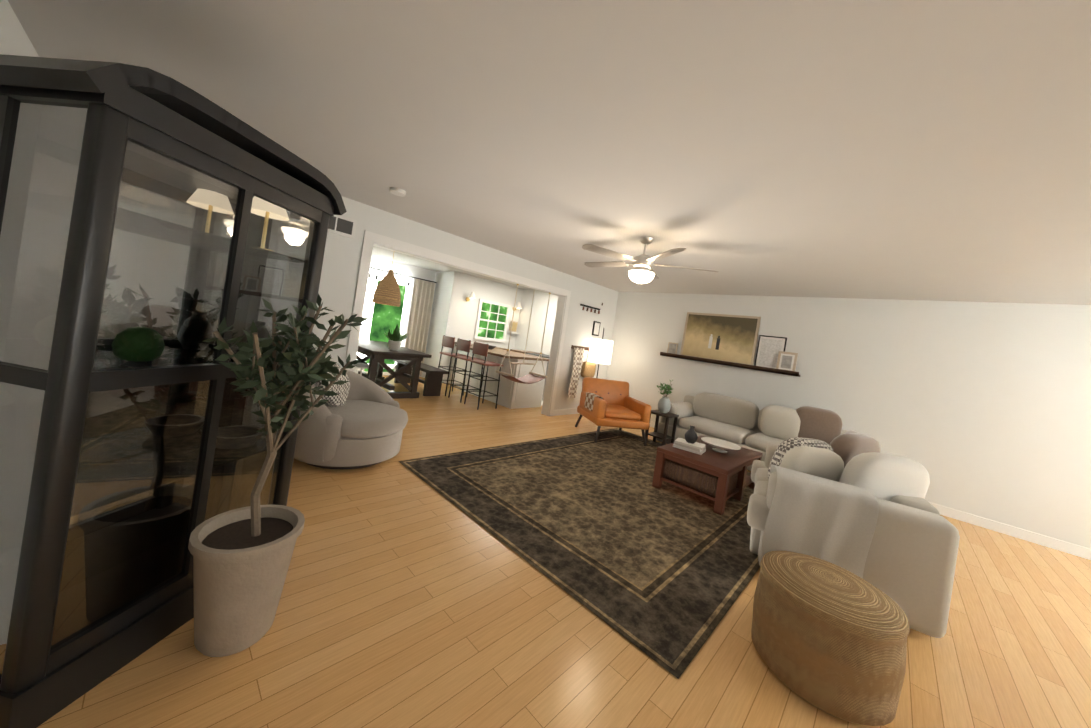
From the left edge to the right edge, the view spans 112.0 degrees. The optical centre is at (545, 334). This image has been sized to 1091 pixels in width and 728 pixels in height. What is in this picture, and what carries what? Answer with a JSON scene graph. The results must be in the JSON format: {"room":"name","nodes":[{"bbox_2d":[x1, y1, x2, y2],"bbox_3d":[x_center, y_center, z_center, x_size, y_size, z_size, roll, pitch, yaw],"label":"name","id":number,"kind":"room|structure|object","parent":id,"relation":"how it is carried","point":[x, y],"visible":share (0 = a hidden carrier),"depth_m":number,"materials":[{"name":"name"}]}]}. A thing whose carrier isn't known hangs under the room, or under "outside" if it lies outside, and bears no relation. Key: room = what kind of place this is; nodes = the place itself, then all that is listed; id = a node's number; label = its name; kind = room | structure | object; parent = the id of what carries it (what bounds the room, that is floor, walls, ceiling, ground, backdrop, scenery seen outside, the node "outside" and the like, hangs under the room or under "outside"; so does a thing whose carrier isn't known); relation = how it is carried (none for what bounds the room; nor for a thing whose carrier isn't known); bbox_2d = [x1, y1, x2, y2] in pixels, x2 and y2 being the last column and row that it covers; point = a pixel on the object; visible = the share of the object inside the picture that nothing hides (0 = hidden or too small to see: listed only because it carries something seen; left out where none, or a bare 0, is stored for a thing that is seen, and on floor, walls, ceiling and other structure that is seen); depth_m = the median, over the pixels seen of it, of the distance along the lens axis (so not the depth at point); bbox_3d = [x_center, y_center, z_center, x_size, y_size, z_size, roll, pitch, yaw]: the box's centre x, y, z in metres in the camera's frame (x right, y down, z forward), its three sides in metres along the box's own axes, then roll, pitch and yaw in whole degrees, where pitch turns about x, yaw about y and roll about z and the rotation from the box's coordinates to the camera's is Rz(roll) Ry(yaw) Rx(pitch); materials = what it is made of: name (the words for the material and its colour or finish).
{"room":"living room","nodes":[
{"label":"living room","id":0,"kind":"room"},
{"bbox_2d":[0,0,38,56],"bbox_3d":[-0.742,0.029,-0.209,7.535,2.440,0.150,8,0,44],"label":"wall","id":1,"kind":"structure","parent":0,"point":[15,39],"depth_m":1.65,"materials":[{"name":"paint"}]},
{"bbox_2d":[276,196,376,401],"bbox_3d":[-2.740,-0.257,3.242,0.150,2.440,2.060,8,0,44],"label":"wall","id":2,"kind":"structure","parent":0,"point":[339,273],"depth_m":3.75,"materials":[{"name":"paint"}]},
{"bbox_2d":[328,215,356,238],"bbox_3d":[-2.092,-1.100,3.669,0.015,0.190,0.370,8,0,44],"label":"air vent","id":3,"kind":"object","parent":2,"relation":"in","point":[342,225],"depth_m":3.71,"materials":[{"name":"white metal"}]},
{"bbox_2d":[344,230,570,415],"bbox_3d":[-0.951,0.149,5.160,0.194,2.170,3.420,8,0,44],"label":"door frame","id":4,"kind":"structure","parent":2,"relation":"attached to","point":[371,240],"depth_m":4.80,"materials":[{"name":"white wood"}]},
{"bbox_2d":[370,256,435,341],"bbox_3d":[-3.724,-0.390,7.512,0.150,2.440,7.170,8,0,44],"label":"wall","id":5,"kind":"structure","parent":0,"point":[400,268],"depth_m":7.92,"materials":[{"name":"paint"}]},
{"bbox_2d":[354,270,414,374],"bbox_3d":[-3.651,-0.243,7.457,0.060,2.130,1.760,8,0,44],"label":"dining room window","id":6,"kind":"structure","parent":5,"relation":"in","point":[382,320],"depth_m":7.73,"materials":[{"name":"white glass"}]},
{"bbox_2d":[370,267,436,375],"bbox_3d":[-3.563,-0.263,7.401,0.070,2.175,2.705,8,0,44],"label":"panels","id":7,"kind":"object","parent":6,"relation":"hanging from","point":[420,313],"visible":0.29,"depth_m":8.18,"materials":[{"name":"fabric"}]},
{"bbox_2d":[373,208,568,289],"bbox_3d":[-0.780,-1.013,5.163,0.150,0.360,3.240,8,0,44],"label":"lintel","id":8,"kind":"object","parent":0,"point":[394,226],"visible":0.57,"depth_m":4.72,"materials":[{"name":"paint"}]},
{"bbox_2d":[496,284,550,383],"bbox_3d":[-0.284,0.023,5.833,0.400,1.511,0.754,8,0,44],"label":"swing","id":9,"kind":"object","parent":8,"relation":"hanging from","point":[530,378],"visible":1,"depth_m":5.83,"materials":[{"name":"fabric"}]},
{"bbox_2d":[423,271,522,382],"bbox_3d":[-1.729,-0.091,8.939,0.800,2.440,2.020,8,0,44],"label":"wall","id":10,"kind":"structure","parent":0,"point":[453,313],"depth_m":8.26,"materials":[{"name":"paint"}]},
{"bbox_2d":[466,292,475,300],"bbox_3d":[-1.650,-0.830,8.154,0.244,0.220,0.170,8,0,44],"label":"sconce","id":11,"kind":"object","parent":10,"relation":"attached to","point":[472,296],"visible":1,"depth_m":8.10,"materials":[{"name":"gold metal"}]},
{"bbox_2d":[473,299,510,342],"bbox_3d":[-1.261,-0.306,8.777,0.050,0.940,0.920,8,0,44],"label":"kitchen window","id":12,"kind":"structure","parent":10,"relation":"in","point":[492,319],"depth_m":8.76,"materials":[{"name":"white wood"}]},
{"bbox_2d":[507,321,518,333],"bbox_3d":[-0.795,-0.171,9.216,0.120,0.300,0.300,8,0,44],"label":"artwork","id":13,"kind":"object","parent":10,"relation":"attached to","point":[514,326],"visible":0.93,"depth_m":9.21,"materials":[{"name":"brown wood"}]},
{"bbox_2d":[513,302,521,310],"bbox_3d":[-0.695,-0.686,9.167,0.244,0.220,0.170,8,0,44],"label":"sconce","id":14,"kind":"object","parent":10,"relation":"attached to","point":[518,305],"visible":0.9,"depth_m":9.11,"materials":[{"name":"gold metal"}]},
{"bbox_2d":[8,0,1090,304],"bbox_3d":[0.526,-1.058,3.599,11.500,0.100,7.170,8,0,44],"label":"ceiling","id":15,"kind":"structure","parent":0,"point":[934,150],"depth_m":1.79,"materials":[{"name":"paint"}]},
{"bbox_2d":[372,251,400,306],"bbox_3d":[-2.686,-0.988,6.362,0.450,0.960,0.450,8,0,44],"label":"rattan pendant light","id":16,"kind":"object","parent":15,"relation":"hanging from","point":[387,291],"visible":0.9,"depth_m":6.21,"materials":[{"name":"brown wicker"}]},
{"bbox_2d":[390,187,405,196],"bbox_3d":[-1.312,-1.264,3.269,0.130,0.030,0.130,8,0,44],"label":"smoke detector","id":17,"kind":"object","parent":15,"relation":"attached to","point":[397,191],"visible":1,"depth_m":3.23,"materials":[{"name":"white plastic"}]},
{"bbox_2d":[582,236,718,284],"bbox_3d":[0.912,-0.717,3.650,1.300,0.462,1.361,8,0,44],"label":"ceiling fan","id":18,"kind":"object","parent":15,"relation":"hanging from","point":[642,272],"visible":1,"depth_m":3.52,"materials":[{"name":"silver metal"}]},
{"bbox_2d":[37,376,1090,727],"bbox_3d":[0.163,1.406,3.592,11.500,0.001,7.170,8,0,44],"label":"floor","id":19,"kind":"structure","parent":0,"point":[409,598],"depth_m":1.68,"materials":[{"name":"brown wood"}]},
{"bbox_2d":[0,54,346,727],"bbox_3d":[-1.507,0.148,1.514,0.470,1.990,1.055,8,0,7],"label":"tall cabinet","id":20,"kind":"object","parent":19,"relation":"on","point":[149,220],"visible":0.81,"depth_m":1.27,"materials":[{"name":"black paint"}]},
{"bbox_2d":[188,293,369,656],"bbox_3d":[-1.062,0.513,1.440,0.564,1.396,0.536,8,0,44],"label":"tree","id":21,"kind":"object","parent":19,"relation":"on","point":[242,556],"visible":1,"depth_m":1.40,"materials":[{"name":"green plant"}]},
{"bbox_2d":[294,363,407,469],"bbox_3d":[-1.782,0.700,3.401,0.990,0.829,1.000,8,0,12],"label":"swivel chair","id":22,"kind":"object","parent":19,"relation":"on","point":[358,421],"visible":0.83,"depth_m":3.09,"materials":[{"name":"beige fabric"}]},
{"bbox_2d":[355,363,368,374],"bbox_3d":[-2.990,0.497,5.719,0.420,0.891,0.461,8,0,44],"label":"dining chair","id":23,"kind":"object","parent":19,"relation":"on","point":[362,365],"visible":0.12,"depth_m":5.73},
{"bbox_2d":[356,340,431,398],"bbox_3d":[-2.916,0.575,6.358,1.850,0.760,0.950,8,0,44],"label":"dining table","id":24,"kind":"object","parent":19,"relation":"on","point":[377,353],"visible":0.69,"depth_m":5.94,"materials":[{"name":"brown wood"}]},
{"bbox_2d":[384,324,408,350],"bbox_3d":[-2.419,0.044,5.995,0.403,0.433,0.395,8,0,44],"label":"potted plant","id":25,"kind":"object","parent":24,"relation":"on","point":[396,338],"visible":1,"depth_m":5.91,"materials":[{"name":"green plant"}]},
{"bbox_2d":[393,360,447,395],"bbox_3d":[-2.406,0.801,6.922,1.450,0.465,0.360,8,0,44],"label":"bench","id":26,"kind":"object","parent":19,"relation":"on","point":[432,382],"visible":0.69,"depth_m":6.55,"materials":[{"name":"brown wood"}]},
{"bbox_2d":[438,335,469,395],"bbox_3d":[-1.745,0.588,6.938,0.420,1.081,0.400,8,0,44],"label":"bar stool","id":27,"kind":"object","parent":19,"relation":"on","point":[448,341],"visible":0.88,"depth_m":6.84,"materials":[{"name":"black metal"}]},
{"bbox_2d":[449,342,467,387],"bbox_3d":[-1.701,0.698,8.034,0.632,0.880,0.410,8,0,44],"label":"base cabinet","id":28,"kind":"object","parent":19,"relation":"on","point":[461,363],"depth_m":7.90,"materials":[{"name":"white wood"}]},
{"bbox_2d":[448,338,484,402],"bbox_3d":[-1.387,0.640,6.593,0.420,1.081,0.400,8,0,44],"label":"bar stool","id":29,"kind":"object","parent":19,"relation":"on","point":[463,345],"visible":0.73,"depth_m":6.50,"materials":[{"name":"black metal"}]},
{"bbox_2d":[464,341,502,409],"bbox_3d":[-1.029,0.692,6.248,0.420,1.081,0.400,8,0,44],"label":"bar stool","id":30,"kind":"object","parent":19,"relation":"on","point":[481,349],"visible":1,"depth_m":6.17,"materials":[{"name":"black metal"}]},
{"bbox_2d":[464,348,548,407],"bbox_3d":[-0.821,0.826,7.185,1.512,0.880,0.772,8,0,44],"label":"kitchen island","id":31,"kind":"object","parent":19,"relation":"on","point":[513,395],"depth_m":6.71,"materials":[{"name":"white wood"}]},
{"bbox_2d":[455,344,546,359],"bbox_3d":[-0.843,0.357,7.101,1.580,0.040,1.100,8,0,44],"label":"island countertop","id":32,"kind":"structure","parent":31,"relation":"on","point":[496,351],"depth_m":6.68,"materials":[{"name":"beige stone"}]},
{"bbox_2d":[528,354,549,400],"bbox_3d":[-0.033,0.934,8.100,0.760,0.900,0.670,8,0,44],"label":"base cabinet","id":33,"kind":"object","parent":19,"relation":"on","point":[543,355],"depth_m":7.63,"materials":[{"name":"white wood"}]},
{"bbox_2d":[513,350,536,353],"bbox_3d":[-0.423,0.423,8.547,0.480,0.040,0.660,8,0,44],"label":"countertop","id":34,"kind":"structure","parent":33,"relation":"on","point":[519,351],"depth_m":8.32,"materials":[{"name":"white stone"}]},
{"bbox_2d":[399,428,759,678],"bbox_3d":[0.869,1.504,3.818,2.680,0.001,3.720,8,0,44],"label":"rug","id":35,"kind":"object","parent":19,"relation":"on","point":[605,530],"visible":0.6,"depth_m":2.73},
{"bbox_2d":[575,377,650,445],"bbox_3d":[0.999,1.126,5.506,0.826,0.805,0.838,8,0,-15],"label":"leather chair","id":36,"kind":"object","parent":35,"relation":"on","point":[607,403],"visible":1,"depth_m":5.34,"materials":[{"name":"orange leather"}]},
{"bbox_2d":[645,409,678,445],"bbox_3d":[1.685,1.385,5.372,0.340,0.480,0.340,8,0,44],"label":"side table","id":37,"kind":"object","parent":35,"relation":"on","point":[655,434],"visible":0.73,"depth_m":5.35,"materials":[{"name":"brown wood"}]},
{"bbox_2d":[657,379,672,412],"bbox_3d":[1.750,0.897,5.389,0.229,0.503,0.275,8,0,44],"label":"vase","id":38,"kind":"object","parent":37,"relation":"on","point":[664,404],"visible":1,"depth_m":5.32,"materials":[{"name":"grey ceramic"}]},
{"bbox_2d":[652,436,762,515],"bbox_3d":[1.750,1.431,3.910,0.680,0.400,1.200,8,0,44],"label":"coffee table","id":39,"kind":"object","parent":35,"relation":"on","point":[718,478],"visible":0.9,"depth_m":3.57,"materials":[{"name":"brown wood"}]},
{"bbox_2d":[673,425,705,454],"bbox_3d":[1.505,1.071,3.805,0.282,0.238,0.217,8,0,35],"label":"books","id":40,"kind":"object","parent":39,"relation":"on","point":[689,443],"visible":1,"depth_m":3.76,"materials":[{"name":"white paper"}]},
{"bbox_2d":[701,437,740,452],"bbox_3d":[1.862,1.202,3.920,0.390,0.085,0.390,8,0,44],"label":"pedestal bowl","id":41,"kind":"object","parent":39,"relation":"on","point":[720,445],"visible":1,"depth_m":3.94,"materials":[{"name":"white ceramic"}]},
{"bbox_2d":[588,329,612,377],"bbox_3d":[0.957,0.699,6.698,0.425,1.647,0.475,8,0,44],"label":"floor lamp","id":42,"kind":"object","parent":19,"relation":"on","point":[600,351],"visible":0.75,"depth_m":6.50,"materials":[{"name":"white fabric"}]},
{"bbox_2d":[656,392,847,470],"bbox_3d":[2.899,1.326,5.131,2.380,0.944,0.885,8,0,44],"label":"sofa","id":43,"kind":"object","parent":19,"relation":"on","point":[744,424],"visible":0.52,"depth_m":5.04,"materials":[{"name":"beige fabric"}]},
{"bbox_2d":[751,550,909,725],"bbox_3d":[1.287,1.341,1.706,0.556,0.445,0.556,8,0,44],"label":"pouf","id":44,"kind":"object","parent":19,"relation":"on","point":[827,637],"visible":1,"depth_m":1.52,"materials":[{"name":"wicker"}]},
{"bbox_2d":[747,430,959,637],"bbox_3d":[2.118,1.188,2.769,0.990,0.936,1.409,8,0,31],"label":"sofa","id":45,"kind":"object","parent":19,"relation":"on","point":[857,504],"visible":0.98,"depth_m":2.24,"materials":[{"name":"fabric"}]},
{"bbox_2d":[554,275,618,409],"bbox_3d":[0.709,0.262,6.901,0.150,2.440,1.570,8,0,44],"label":"wall","id":46,"kind":"structure","parent":0,"point":[579,327],"depth_m":6.69,"materials":[{"name":"paint"}]},
{"bbox_2d":[553,408,579,415],"bbox_3d":[0.619,1.431,6.862,0.016,0.100,1.450,8,0,44],"label":"baseboard","id":47,"kind":"structure","parent":46,"relation":"attached to","point":[561,411],"depth_m":6.57,"materials":[{"name":"white wood"}]},
{"bbox_2d":[567,303,602,397],"bbox_3d":[0.761,0.264,6.741,0.144,1.810,0.750,8,0,44],"label":"wall decor","id":48,"kind":"object","parent":46,"relation":"attached to","point":[582,368],"visible":0.94,"depth_m":6.66,"materials":[{"name":"beige fabric"}]},
{"bbox_2d":[514,289,1090,548],"bbox_3d":[2.736,0.559,6.136,11.200,2.440,0.150,8,0,44],"label":"wall","id":49,"kind":"structure","parent":0,"point":[981,409],"depth_m":4.31,"materials":[{"name":"paint"}]},
{"bbox_2d":[660,352,799,376],"bbox_3d":[2.825,0.459,5.873,2.070,0.063,0.130,8,0,44],"label":"ledge shelf","id":50,"kind":"object","parent":49,"relation":"attached to","point":[772,370],"visible":1,"depth_m":5.70,"materials":[{"name":"brown wood"}]},
{"bbox_2d":[667,342,677,353],"bbox_3d":[2.239,0.260,6.488,0.170,0.220,0.021,8,-6,44],"label":"picture","id":51,"kind":"object","parent":50,"relation":"on","point":[672,348],"visible":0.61,"depth_m":6.48,"materials":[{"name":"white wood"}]},
{"bbox_2d":[680,312,760,364],"bbox_3d":[2.808,0.059,5.991,1.140,0.780,0.024,8,-3,44],"label":"picture","id":52,"kind":"object","parent":50,"relation":"on","point":[728,338],"visible":1,"depth_m":5.95,"materials":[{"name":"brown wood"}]},
{"bbox_2d":[754,335,786,368],"bbox_3d":[3.337,0.277,5.457,0.360,0.500,0.024,8,-4,44],"label":"picture","id":53,"kind":"object","parent":50,"relation":"on","point":[769,348],"visible":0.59,"depth_m":5.46,"materials":[{"name":"white paper"}]},
{"bbox_2d":[776,351,797,370],"bbox_3d":[3.452,0.400,5.261,0.230,0.290,0.024,8,-6,44],"label":"picture","id":54,"kind":"object","parent":50,"relation":"on","point":[787,361],"visible":0.86,"depth_m":5.25,"materials":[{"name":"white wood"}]},
{"bbox_2d":[650,421,1090,559],"bbox_3d":[3.821,1.898,4.809,7.535,0.100,0.016,8,0,44],"label":"baseboard","id":55,"kind":"structure","parent":49,"relation":"attached to","point":[1053,543],"depth_m":3.80,"materials":[{"name":"white wood"}]}
]}

